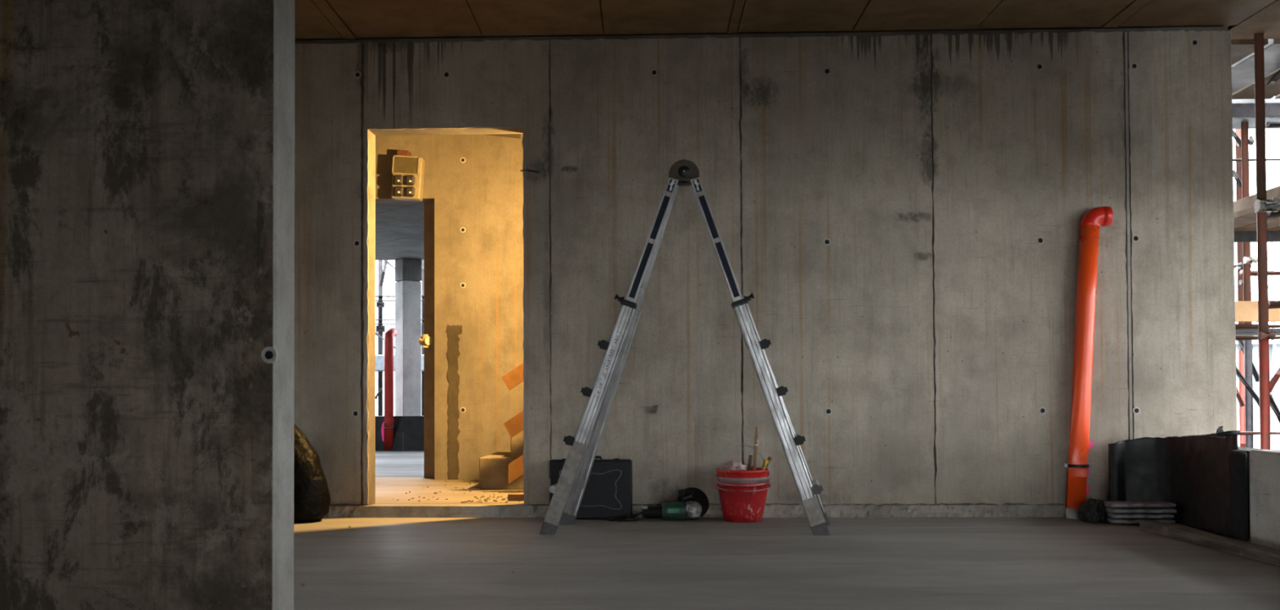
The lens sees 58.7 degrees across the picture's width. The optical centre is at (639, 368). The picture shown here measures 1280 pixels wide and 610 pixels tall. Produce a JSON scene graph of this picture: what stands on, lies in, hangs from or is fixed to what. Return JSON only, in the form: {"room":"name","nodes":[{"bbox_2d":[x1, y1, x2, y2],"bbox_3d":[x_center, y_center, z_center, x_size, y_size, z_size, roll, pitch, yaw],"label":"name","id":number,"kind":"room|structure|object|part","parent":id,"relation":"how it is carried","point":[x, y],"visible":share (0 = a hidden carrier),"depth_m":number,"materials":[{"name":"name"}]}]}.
{"room":"construction site","nodes":[
{"label":"construction site","id":0,"kind":"room"},
{"bbox_2d":[0,0,294,609],"bbox_3d":[-3.314,-0.591,3.798,4.330,2.810,0.204,0,-1,2],"label":"wall","id":1,"kind":"structure","parent":0,"point":[147,147],"depth_m":3.64,"materials":[{"name":"concrete"}]},
{"bbox_2d":[375,202,423,260],"bbox_3d":[-3.240,-1.408,11.126,5.200,0.201,4.400,0,-1,2],"label":"ceiling","id":2,"kind":"structure","parent":0,"point":[399,227],"depth_m":11.00,"materials":[{"name":"concrete"}]},
{"bbox_2d":[375,415,423,450],"bbox_3d":[-3.163,0.748,13.128,5.200,0.393,0.203,0,-1,2],"label":"wall","id":3,"kind":"structure","parent":0,"point":[412,426],"depth_m":13.02,"materials":[{"name":"grey paint"}]},
{"bbox_2d":[375,133,524,479],"bbox_3d":[-0.224,-0.934,8.488,6.200,3.535,0.750,0,-1,2],"label":"wall","id":4,"kind":"structure","parent":0,"point":[473,337],"depth_m":8.64,"materials":[{"name":"concrete"}]},
{"bbox_2d":[391,150,425,201],"bbox_3d":[-1.757,-1.459,8.598,0.238,0.379,0.152,0,-1,2],"label":"box","id":5,"kind":"object","parent":4,"relation":"attached to","point":[407,170],"visible":1,"depth_m":8.55,"materials":[{"name":"beige plastic"}]},
{"bbox_2d":[393,174,403,185],"bbox_3d":[-1.813,-1.413,8.544,0.071,0.077,0.042,0,-1,2],"label":"socket","id":6,"kind":"object","parent":5,"relation":"attached to","point":[397,179],"depth_m":8.53,"materials":[{"name":"black plastic"}]},
{"bbox_2d":[394,186,404,196],"bbox_3d":[-1.811,-1.328,8.542,0.071,0.077,0.042,0,-1,2],"label":"socket","id":7,"kind":"object","parent":5,"relation":"attached to","point":[398,190],"depth_m":8.53,"materials":[{"name":"black plastic"}]},
{"bbox_2d":[404,186,414,196],"bbox_3d":[-1.726,-1.325,8.539,0.071,0.077,0.042,0,-1,2],"label":"socket","id":8,"kind":"object","parent":5,"relation":"attached to","point":[409,190],"depth_m":8.53,"materials":[{"name":"plastic"}]},
{"bbox_2d":[404,174,415,185],"bbox_3d":[-1.726,-1.410,8.541,0.071,0.077,0.042,0,-1,2],"label":"socket","id":9,"kind":"object","parent":5,"relation":"attached to","point":[410,180],"depth_m":8.53,"materials":[{"name":"plastic"}]},
{"bbox_2d":[375,450,524,502],"bbox_3d":[-1.264,1.003,10.016,9.200,0.265,6.485,0,-1,2],"label":"floor","id":10,"kind":"structure","parent":0,"point":[388,489],"depth_m":8.00,"materials":[{"name":"grey concrete"}]},
{"bbox_2d":[383,328,397,450],"bbox_3d":[-2.814,0.253,12.831,0.146,1.403,0.587,0,-1,-14],"label":"drain pipe","id":11,"kind":"object","parent":10,"relation":"on","point":[388,427],"visible":0.98,"depth_m":12.75,"materials":[{"name":"plastic"}]},
{"bbox_2d":[395,257,422,449],"bbox_3d":[-2.689,-0.160,13.198,0.242,2.207,0.242,1,-1,-36],"label":"concrete column","id":12,"kind":"structure","parent":10,"relation":"on","point":[408,272],"depth_m":13.11,"materials":[{"name":"grey concrete"}]},
{"bbox_2d":[396,479,523,502],"bbox_3d":[-1.033,0.815,7.663,0.989,0.011,1.761,0,-1,2],"label":"crumbs","id":13,"kind":"object","parent":10,"relation":"on","point":[436,492],"visible":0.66,"depth_m":7.12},
{"bbox_2d":[479,430,524,489],"bbox_3d":[-0.225,-0.039,8.144,1.705,1.732,0.898,0,-1,2],"label":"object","id":14,"kind":"structure","parent":10,"relation":"on","point":[494,467],"depth_m":7.70,"materials":[{"name":"concrete"}]},
{"bbox_2d":[501,363,524,483],"bbox_3d":[-0.498,0.097,7.500,0.820,1.435,0.100,0,-1,2],"label":"boards","id":15,"kind":"object","parent":10,"relation":"on","point":[514,425],"visible":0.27,"depth_m":7.46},
{"bbox_2d":[507,493,524,500],"bbox_3d":[-0.700,0.782,6.926,0.200,0.042,0.080,0,-1,2],"label":"block","id":16,"kind":"object","parent":10,"relation":"on","point":[511,496],"visible":0.42,"depth_m":6.89,"materials":[{"name":"brown wood"}]},
{"bbox_2d":[293,26,1236,505],"bbox_3d":[-0.467,-0.538,6.674,7.730,2.800,0.215,0,-1,2],"label":"wall","id":17,"kind":"structure","parent":0,"point":[900,214],"depth_m":6.56,"materials":[{"name":"concrete"}]},
{"bbox_3d":[-2.981,-0.552,6.706,2.704,2.717,0.020,0,-1,2],"label":"wall panel","id":18,"kind":"part","parent":17,"relation":"part of","materials":[{"name":"concrete"}]},
{"bbox_3d":[-1.071,-0.566,6.643,1.101,2.709,0.019,0,-1,2],"label":"wall panel","id":19,"kind":"part","parent":17,"relation":"part of","materials":[{"name":"concrete"}]},
{"bbox_3d":[0.034,-0.566,6.604,1.112,2.714,0.023,0,-1,2],"label":"wall panel","id":20,"kind":"part","parent":17,"relation":"part of","materials":[{"name":"concrete"}]},
{"bbox_2d":[324,502,1066,517],"bbox_3d":[-0.734,0.826,6.667,7.175,0.075,0.212,0,-1,2],"label":"baseboard","id":21,"kind":"structure","parent":17,"relation":"attached to","point":[376,509],"depth_m":6.53,"materials":[{"name":"concrete"}]},
{"bbox_3d":[-1.126,0.833,6.693,0.933,0.064,0.184,0,-1,2],"label":"door sill","id":22,"kind":"part","parent":21,"relation":"part of","materials":[{"name":"grey concrete"}]},
{"bbox_3d":[1.138,-0.573,6.570,1.104,2.714,0.018,0,-1,2],"label":"wall panel","id":23,"kind":"part","parent":17,"relation":"part of","materials":[{"name":"concrete"}]},
{"bbox_3d":[2.236,-0.578,6.532,1.100,2.715,0.022,0,-1,2],"label":"wall panel","id":24,"kind":"part","parent":17,"relation":"part of","materials":[{"name":"concrete"}]},
{"bbox_3d":[3.101,-0.582,6.505,0.586,2.715,0.017,0,-1,2],"label":"wall panel","id":25,"kind":"part","parent":17,"relation":"part of","materials":[{"name":"concrete"}]},
{"bbox_2d":[293,516,1279,609],"bbox_3d":[-1.318,0.828,0.107,8.550,0.200,13.000,0,-1,2],"label":"floor","id":26,"kind":"structure","parent":0,"point":[703,562],"depth_m":4.71,"materials":[{"name":"grey concrete"}]},
{"bbox_2d":[293,422,330,523],"bbox_3d":[-2.055,0.500,6.447,0.600,0.728,0.332,0,-1,2],"label":"bag","id":27,"kind":"object","parent":26,"relation":"on","point":[312,497],"visible":0.25,"depth_m":6.35,"materials":[{"name":"black plastic"}]},
{"bbox_2d":[549,455,632,519],"bbox_3d":[-0.280,0.678,6.492,0.472,0.358,0.101,0,-1,2],"label":"tool case","id":28,"kind":"object","parent":26,"relation":"on","point":[608,491],"visible":0.58,"depth_m":6.44,"materials":[{"name":"black plastic"}]},
{"bbox_2d":[602,487,709,520],"bbox_3d":[0.090,0.764,6.408,0.606,0.178,0.170,0,-1,-2],"label":"grinder","id":29,"kind":"object","parent":26,"relation":"on","point":[691,503],"visible":1,"depth_m":6.36,"materials":[{"name":"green plastic"}]},
{"bbox_3d":[-0.095,0.825,6.371,0.233,0.051,0.113,0,-1,-2],"label":"power cord","id":30,"kind":"part","parent":29,"relation":"part of","materials":[{"name":"black plastic"}]},
{"bbox_3d":[0.185,0.793,6.338,0.066,0.029,0.005,0,-1,-2],"label":"name plate","id":31,"kind":"part","parent":29,"relation":"part of","materials":[{"name":"green plastic"}]},
{"bbox_3d":[0.261,0.714,6.396,0.094,0.072,0.059,0,-1,-2],"label":"handle","id":32,"kind":"part","parent":29,"relation":"part of","materials":[{"name":"black plastic"}]},
{"bbox_2d":[539,160,829,534],"bbox_3d":[0.252,-0.104,5.982,1.520,1.897,0.519,0,-1,2],"label":"ladder","id":33,"kind":"object","parent":26,"relation":"on","point":[568,492],"visible":1,"depth_m":5.78,"materials":[{"name":"metal"}]},
{"bbox_3d":[-0.257,0.240,5.792,0.478,1.149,0.032,0,-1,3],"label":"rail","id":34,"kind":"part","parent":33,"relation":"part of","materials":[{"name":"metal"}]},
{"bbox_3d":[-0.207,0.247,6.133,0.490,1.149,0.056,-1,-1,28],"label":"rail","id":35,"kind":"part","parent":33,"relation":"part of","materials":[{"name":"metal"}]},
{"bbox_3d":[-0.073,-0.344,5.765,0.112,0.068,0.032,0,-1,2],"label":"locking lever","id":36,"kind":"part","parent":33,"relation":"part of","materials":[{"name":"black plastic"}]},
{"bbox_3d":[0.047,-0.612,5.794,0.302,0.722,0.025,0,-1,3],"label":"rail","id":37,"kind":"part","parent":33,"relation":"part of","materials":[{"name":"metal"}]},
{"bbox_3d":[0.066,-0.607,6.003,0.312,0.722,0.042,-1,-1,28],"label":"rail","id":38,"kind":"part","parent":33,"relation":"part of","materials":[{"name":"metal"}]},
{"bbox_3d":[0.223,-0.996,5.760,0.062,0.062,0.012,0,-1,2],"label":"hinge knob","id":39,"kind":"part","parent":33,"relation":"part of","materials":[{"name":"black plastic"}]},
{"bbox_3d":[0.421,-0.609,5.985,0.338,0.721,0.039,0,-1,-19],"label":"rail","id":40,"kind":"part","parent":33,"relation":"part of","materials":[{"name":"metal"}]},
{"bbox_3d":[0.403,-0.613,5.776,0.291,0.721,0.025,0,-1,3],"label":"rail","id":41,"kind":"part","parent":33,"relation":"part of","materials":[{"name":"metal"}]},
{"bbox_3d":[0.519,-0.346,5.734,0.113,0.067,0.032,0,-1,2],"label":"locking lever","id":42,"kind":"part","parent":33,"relation":"part of","materials":[{"name":"black plastic"}]},
{"bbox_3d":[0.701,0.235,5.739,0.461,1.147,0.032,0,-1,3],"label":"rail","id":43,"kind":"part","parent":33,"relation":"part of","materials":[{"name":"metal"}]},
{"bbox_3d":[0.751,0.242,6.081,0.532,1.147,0.051,0,-1,-19],"label":"rail","id":44,"kind":"part","parent":33,"relation":"part of","materials":[{"name":"metal"}]},
{"bbox_2d":[715,481,770,522],"bbox_3d":[0.577,0.742,6.372,0.308,0.217,0.307,0,-1,2],"label":"bucket","id":45,"kind":"object","parent":26,"relation":"on","point":[740,504],"visible":0.84,"depth_m":6.27,"materials":[{"name":"red plastic"}]},
{"bbox_2d":[715,475,769,485],"bbox_3d":[0.577,0.716,6.372,0.300,0.225,0.297,0,-1,2],"label":"bucket","id":46,"kind":"object","parent":45,"relation":"in","point":[719,479],"visible":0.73,"depth_m":6.25,"materials":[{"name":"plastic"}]},
{"bbox_2d":[715,444,769,477],"bbox_3d":[0.575,0.617,6.378,0.300,0.381,0.285,0,-1,2],"label":"bucket","id":47,"kind":"object","parent":46,"relation":"in","point":[758,473],"visible":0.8,"depth_m":6.27,"materials":[{"name":"red plastic"}]},
{"bbox_2d":[720,460,746,470],"bbox_3d":[0.521,0.554,6.352,0.152,0.079,0.136,0,-1,2],"label":"plastic film","id":48,"kind":"object","parent":47,"relation":"in","point":[730,465],"visible":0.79,"depth_m":6.31,"materials":[{"name":"plastic"}]},
{"bbox_2d":[746,454,752,470],"bbox_3d":[0.604,0.640,6.399,0.067,0.305,0.020,0,-1,-28],"label":"wooden stick","id":49,"kind":"object","parent":47,"relation":"in","point":[750,456],"visible":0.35,"depth_m":6.40,"materials":[{"name":"brown wood"}]},
{"bbox_2d":[752,426,759,470],"bbox_3d":[0.641,0.560,6.377,0.019,0.465,0.091,-1,-1,34],"label":"wooden stick","id":50,"kind":"object","parent":47,"relation":"in","point":[756,441],"visible":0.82,"depth_m":6.39,"materials":[{"name":"brown wood"}]},
{"bbox_2d":[759,458,768,469],"bbox_3d":[0.677,0.652,6.384,0.116,0.283,0.037,1,-1,-36],"label":"tool","id":51,"kind":"object","parent":47,"relation":"in","point":[766,461],"visible":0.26,"depth_m":6.40,"materials":[{"name":"metal"}]},
{"bbox_2d":[765,456,772,467],"bbox_3d":[0.682,0.646,6.417,0.132,0.299,0.028,0,-1,-8],"label":"wooden rod","id":52,"kind":"object","parent":47,"relation":"in","point":[769,458],"visible":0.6,"depth_m":6.42,"materials":[{"name":"yellow wood"}]},
{"bbox_3d":[0.574,0.635,6.301,0.299,0.023,0.153,0,-1,2],"label":"bail handle","id":53,"kind":"part","parent":46,"relation":"part of","materials":[{"name":"metal"}]},
{"bbox_3d":[0.574,0.665,6.299,0.308,0.023,0.157,0,-1,2],"label":"bail handle","id":54,"kind":"part","parent":45,"relation":"part of","materials":[{"name":"metal"}]},
{"bbox_2d":[1063,206,1112,519],"bbox_3d":[2.523,-0.035,6.427,0.277,1.764,0.134,0,-1,2],"label":"drain pipe","id":55,"kind":"object","parent":26,"relation":"on","point":[1077,464],"visible":0.94,"depth_m":6.39,"materials":[{"name":"orange plastic"}]},
{"bbox_2d":[1077,497,1106,523],"bbox_3d":[2.479,0.772,6.219,0.142,0.131,0.184,0,-1,2],"label":"roof membrane","id":56,"kind":"object","parent":26,"relation":"on","point":[1093,510],"visible":1,"depth_m":6.17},
{"bbox_2d":[1106,516,1175,524],"bbox_3d":[2.692,0.821,6.148,0.322,0.027,0.174,0,-1,2],"label":"sheet","id":57,"kind":"object","parent":26,"relation":"on","point":[1129,521],"visible":0.6,"depth_m":6.08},
{"bbox_2d":[1106,511,1174,518],"bbox_3d":[2.692,0.793,6.152,0.316,0.027,0.174,0,-1,2],"label":"sheet","id":58,"kind":"object","parent":57,"relation":"on","point":[1113,515],"visible":0.7,"depth_m":6.08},
{"bbox_2d":[1104,506,1177,513],"bbox_3d":[2.691,0.764,6.146,0.337,0.027,0.174,0,-1,2],"label":"sheet","id":59,"kind":"object","parent":58,"relation":"on","point":[1110,509],"visible":0.83,"depth_m":6.07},
{"bbox_2d":[1102,500,1175,506],"bbox_3d":[2.692,0.735,6.161,0.340,0.025,0.174,0,-1,2],"label":"sheet","id":60,"kind":"object","parent":59,"relation":"on","point":[1116,503],"visible":1,"depth_m":6.09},
{"bbox_2d":[1108,426,1240,537],"bbox_3d":[2.826,0.558,5.897,0.293,0.542,0.939,0,-1,-10],"label":"sheet","id":61,"kind":"object","parent":26,"relation":"on","point":[1189,472],"visible":0.85,"depth_m":6.11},
{"bbox_2d":[1139,520,1279,566],"bbox_3d":[2.641,0.788,4.931,0.100,0.048,1.858,0,-1,-1],"label":"baseboard","id":62,"kind":"structure","parent":26,"relation":"on","point":[1268,554],"depth_m":5.15,"materials":[{"name":"grey concrete"}]},
{"bbox_2d":[1228,449,1248,541],"bbox_3d":[2.827,0.604,5.376,0.052,0.433,0.100,0,-1,2],"label":"strip","id":63,"kind":"object","parent":26,"relation":"on","point":[1237,459],"visible":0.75,"depth_m":5.33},
{"bbox_2d":[294,0,1279,40],"bbox_3d":[-0.985,-2.192,0.294,12.070,0.255,13.270,0,-1,2],"label":"ceiling","id":64,"kind":"structure","parent":0,"point":[314,20],"depth_m":6.31,"materials":[{"name":"wood"}]},
{"bbox_3d":[-2.112,-1.968,5.391,0.737,0.020,2.609,0,-1,0],"label":"panel","id":65,"kind":"part","parent":64,"relation":"part of","materials":[{"name":"wood"}]},
{"bbox_3d":[-1.701,-1.968,5.378,0.068,0.024,2.587,0,-1,0],"label":"panel","id":66,"kind":"part","parent":64,"relation":"part of","materials":[{"name":"wood"}]},
{"bbox_3d":[-1.292,-1.973,5.364,0.735,0.019,2.609,0,-1,0],"label":"panel","id":67,"kind":"part","parent":64,"relation":"part of","materials":[{"name":"wood"}]},
{"bbox_3d":[-0.567,-1.976,5.340,0.700,0.020,2.608,0,-1,0],"label":"panel","id":68,"kind":"part","parent":64,"relation":"part of","materials":[{"name":"wood"}]},
{"bbox_3d":[0.145,-1.980,5.316,0.707,0.020,2.608,0,-1,0],"label":"panel","id":69,"kind":"part","parent":64,"relation":"part of","materials":[{"name":"wood"}]},
{"bbox_3d":[0.531,-1.980,5.304,0.050,0.024,2.587,0,-1,0],"label":"panel","id":70,"kind":"part","parent":64,"relation":"part of","materials":[{"name":"wood"}]},
{"bbox_3d":[0.892,-1.983,5.292,0.657,0.020,2.606,0,-1,0],"label":"panel","id":71,"kind":"part","parent":64,"relation":"part of","materials":[{"name":"wood"}]},
{"bbox_3d":[1.579,-1.986,5.269,0.701,0.021,2.608,0,-1,0],"label":"panel","id":72,"kind":"part","parent":64,"relation":"part of","materials":[{"name":"wood"}]},
{"bbox_3d":[2.290,-1.991,5.245,0.704,0.019,2.608,0,-1,0],"label":"panel","id":73,"kind":"part","parent":64,"relation":"part of","materials":[{"name":"wood"}]},
{"bbox_3d":[2.690,-1.991,5.232,0.081,0.023,2.588,0,-1,0],"label":"panel","id":74,"kind":"part","parent":64,"relation":"part of","materials":[{"name":"wood"}]},
{"bbox_3d":[3.072,-1.995,5.219,0.666,0.020,2.607,0,-1,0],"label":"panel","id":75,"kind":"part","parent":64,"relation":"part of","materials":[{"name":"wood"}]},
{"bbox_3d":[3.769,-1.995,5.332,0.712,0.020,2.880,0,-1,0],"label":"panel","id":76,"kind":"part","parent":64,"relation":"part of","materials":[{"name":"wood"}]},
{"bbox_2d":[1238,446,1279,549],"bbox_3d":[2.628,0.717,0.128,0.700,0.888,13.300,0,-1,2],"label":"wall","id":77,"kind":"structure","parent":0,"point":[1263,464],"depth_m":5.20,"materials":[{"name":"concrete"}]},
{"label":"outside","id":78,"kind":"structure","parent":0,"visible":0},
{"bbox_3d":[1.390,2.684,41.510,120.000,0.200,110.000,0,-1,2],"label":"ground","id":79,"kind":"structure","parent":78,"visible":0},
{"bbox_2d":[375,324,395,415],"bbox_3d":[-7.380,0.685,33.812,15.200,3.550,6.250,0,-1,2],"label":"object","id":80,"kind":"structure","parent":79,"relation":"on","point":[386,326],"depth_m":30.82,"materials":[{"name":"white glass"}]},
{"bbox_2d":[375,259,423,415],"bbox_3d":[-3.281,-0.862,14.517,2.564,4.600,0.600,0,-1,2],"label":"scaffolding","id":81,"kind":"object","parent":79,"relation":"on","point":[380,357],"visible":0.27,"depth_m":14.56,"materials":[{"name":"grey metal"}]},
{"bbox_2d":[1251,253,1257,324],"bbox_3d":[15.199,-0.309,27.871,0.868,5.095,0.763,0,-1,2],"label":"bare tree","id":82,"kind":"object","parent":79,"relation":"on","point":[1255,264],"visible":0.08,"depth_m":27.99,"materials":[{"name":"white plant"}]},
{"bbox_2d":[1231,33,1279,449],"bbox_3d":[4.713,-1.194,5.106,3.744,5.200,9.707,0,-1,2],"label":"scaffolding","id":83,"kind":"object","parent":79,"relation":"on","point":[1255,62],"visible":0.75,"depth_m":7.49,"materials":[{"name":"metal"}]},
{"bbox_2d":[1235,335,1279,449],"bbox_3d":[9.481,0.774,17.237,8.200,2.532,4.050,0,-1,2],"label":"building","id":84,"kind":"structure","parent":79,"relation":"on","point":[1274,344],"depth_m":15.40,"materials":[{"name":"white"}]},
{"bbox_2d":[1267,242,1279,324],"bbox_3d":[14.414,-0.401,25.855,0.872,5.201,0.897,-1,-1,32],"label":"bare tree","id":85,"kind":"object","parent":79,"relation":"on","point":[1273,295],"visible":0.3,"depth_m":25.99,"materials":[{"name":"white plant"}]}
]}

